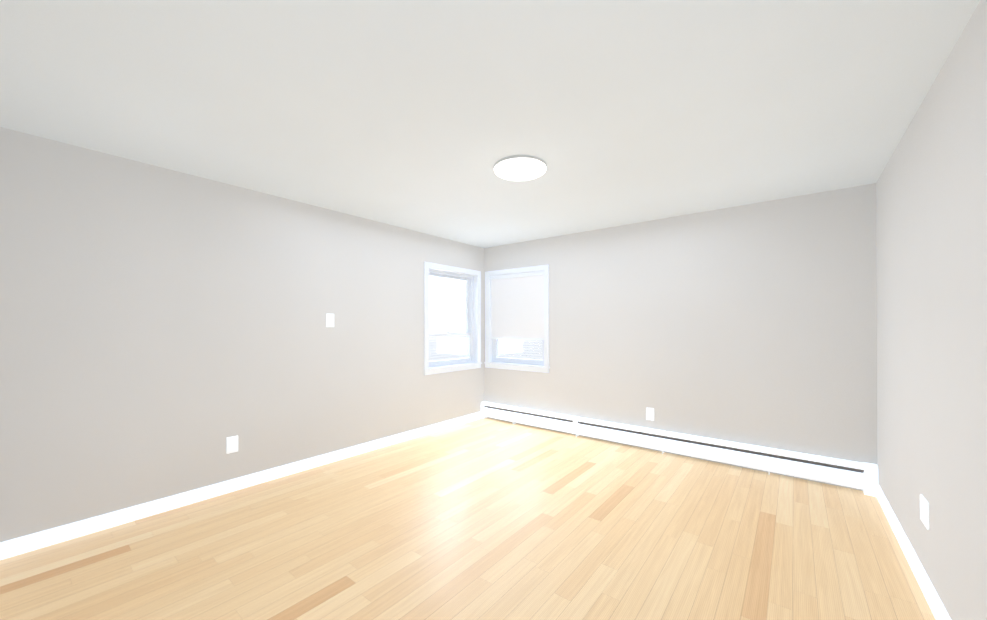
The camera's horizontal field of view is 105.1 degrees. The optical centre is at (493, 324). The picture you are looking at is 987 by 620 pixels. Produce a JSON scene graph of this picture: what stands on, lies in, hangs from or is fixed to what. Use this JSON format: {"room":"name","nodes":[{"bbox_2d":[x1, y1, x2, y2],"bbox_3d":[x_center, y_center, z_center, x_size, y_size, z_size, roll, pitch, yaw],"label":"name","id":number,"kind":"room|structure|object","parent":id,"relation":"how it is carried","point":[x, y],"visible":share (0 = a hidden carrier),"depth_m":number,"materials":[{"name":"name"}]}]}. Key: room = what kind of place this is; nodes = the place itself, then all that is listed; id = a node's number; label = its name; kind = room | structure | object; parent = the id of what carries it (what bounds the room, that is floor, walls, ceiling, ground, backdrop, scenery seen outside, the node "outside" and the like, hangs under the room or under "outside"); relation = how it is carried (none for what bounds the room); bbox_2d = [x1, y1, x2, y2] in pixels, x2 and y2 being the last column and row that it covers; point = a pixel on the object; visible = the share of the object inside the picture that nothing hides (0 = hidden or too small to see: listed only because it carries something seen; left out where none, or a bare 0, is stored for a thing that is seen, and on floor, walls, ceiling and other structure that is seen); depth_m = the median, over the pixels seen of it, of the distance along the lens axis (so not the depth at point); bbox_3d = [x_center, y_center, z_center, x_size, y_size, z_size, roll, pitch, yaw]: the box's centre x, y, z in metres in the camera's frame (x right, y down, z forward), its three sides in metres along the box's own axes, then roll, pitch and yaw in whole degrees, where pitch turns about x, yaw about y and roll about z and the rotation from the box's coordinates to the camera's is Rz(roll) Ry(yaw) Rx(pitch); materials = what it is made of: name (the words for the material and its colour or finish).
{"room":"empty room","nodes":[
{"label":"empty room","id":0,"kind":"room"},
{"bbox_2d":[0,127,483,541],"bbox_3d":[-1.409,0.102,3.438,0.160,2.200,4.258,0,0,38],"label":"wall","id":1,"kind":"structure","parent":0,"point":[164,332],"depth_m":2.49,"materials":[{"name":"paint"}]},
{"bbox_2d":[227,435,237,453],"bbox_3d":[-1.873,0.864,2.715,0.009,0.115,0.070,0,0,38],"label":"electrical outlet","id":2,"kind":"object","parent":1,"relation":"attached to","point":[232,444],"depth_m":2.71,"materials":[{"name":"white plastic"}]},
{"bbox_2d":[0,412,480,559],"bbox_3d":[-1.342,1.160,3.379,0.013,0.085,3.938,0,0,38],"label":"baseboard","id":3,"kind":"structure","parent":1,"relation":"attached to","point":[30,542],"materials":[{"name":"white wood"}]},
{"bbox_2d":[326,314,333,326],"bbox_3d":[-1.416,-0.034,3.287,0.019,0.115,0.070,0,0,38],"label":"light switch","id":4,"kind":"object","parent":1,"relation":"attached to","point":[329,320],"depth_m":3.28,"materials":[{"name":"white plastic"}]},
{"bbox_2d":[423,262,481,374],"bbox_3d":[-0.515,-0.062,4.535,0.180,1.240,0.960,0,0,38],"label":"window","id":5,"kind":"structure","parent":1,"relation":"in","point":[472,280],"depth_m":4.63,"materials":[{"name":"white"}]},
{"bbox_2d":[0,418,935,619],"bbox_3d":[-0.178,1.255,1.943,3.940,0.120,5.058,0,0,38],"label":"floor","id":6,"kind":"structure","parent":0,"point":[486,519],"depth_m":2.02,"materials":[{"name":"brown wood"}]},
{"bbox_2d":[481,401,877,496],"bbox_3d":[1.272,1.099,3.769,3.612,0.209,0.072,0,0,38],"label":"heater","id":7,"kind":"object","parent":6,"relation":"on","point":[863,476],"depth_m":3.27,"materials":[{"name":"white metal"}]},
{"bbox_2d":[0,0,979,247],"bbox_3d":[-0.178,-1.065,1.955,3.940,0.120,5.058,0,0,38],"label":"ceiling","id":8,"kind":"structure","parent":0,"point":[423,116],"depth_m":1.67,"materials":[{"name":"paint"}]},
{"bbox_2d":[494,155,546,180],"bbox_3d":[0.169,-0.980,2.408,0.336,0.045,0.336,0,0,38],"label":"ceiling light","id":9,"kind":"object","parent":8,"relation":"attached to","point":[520,167],"depth_m":2.34,"materials":[{"name":"white glass"}]},
{"bbox_2d":[484,183,876,490],"bbox_3d":[1.345,0.104,3.866,3.620,2.200,0.160,0,0,38],"label":"wall","id":10,"kind":"structure","parent":0,"point":[754,324],"depth_m":3.26,"materials":[{"name":"paint"}]},
{"bbox_2d":[484,264,549,372],"bbox_3d":[0.307,-0.062,4.669,0.960,1.240,0.180,0,0,38],"label":"window","id":11,"kind":"structure","parent":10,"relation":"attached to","point":[516,303],"depth_m":4.63,"materials":[{"name":"white"}]},
{"bbox_2d":[646,408,653,420],"bbox_3d":[1.502,0.863,3.630,0.070,0.115,0.009,0,0,38],"label":"electrical outlet","id":12,"kind":"object","parent":10,"relation":"attached to","point":[649,413],"depth_m":3.63,"materials":[{"name":"white plastic"}]},
{"bbox_2d":[876,0,986,619],"bbox_3d":[1.301,0.089,0.773,0.160,2.200,5.058,0,0,38],"label":"wall","id":13,"kind":"structure","parent":0,"point":[931,233],"depth_m":1.50,"materials":[{"name":"paint"}]},
{"bbox_2d":[877,485,950,619],"bbox_3d":[1.460,1.148,1.106,0.013,0.085,3.863,0,0,38],"label":"baseboard","id":14,"kind":"structure","parent":13,"relation":"attached to","point":[937,607],"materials":[{"name":"white wood"}]},
{"bbox_2d":[920,494,928,529],"bbox_3d":[1.929,0.839,1.696,0.009,0.115,0.116,0,0,38],"label":"electrical outlet","id":15,"kind":"object","parent":13,"relation":"attached to","point":[924,510],"depth_m":1.67,"materials":[{"name":"white plastic"}]},
{"label":"outside","id":16,"kind":"structure","parent":0,"visible":0},
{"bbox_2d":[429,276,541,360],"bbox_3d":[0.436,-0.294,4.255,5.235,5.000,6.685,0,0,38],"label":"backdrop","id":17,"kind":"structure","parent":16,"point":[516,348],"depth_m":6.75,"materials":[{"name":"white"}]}
]}

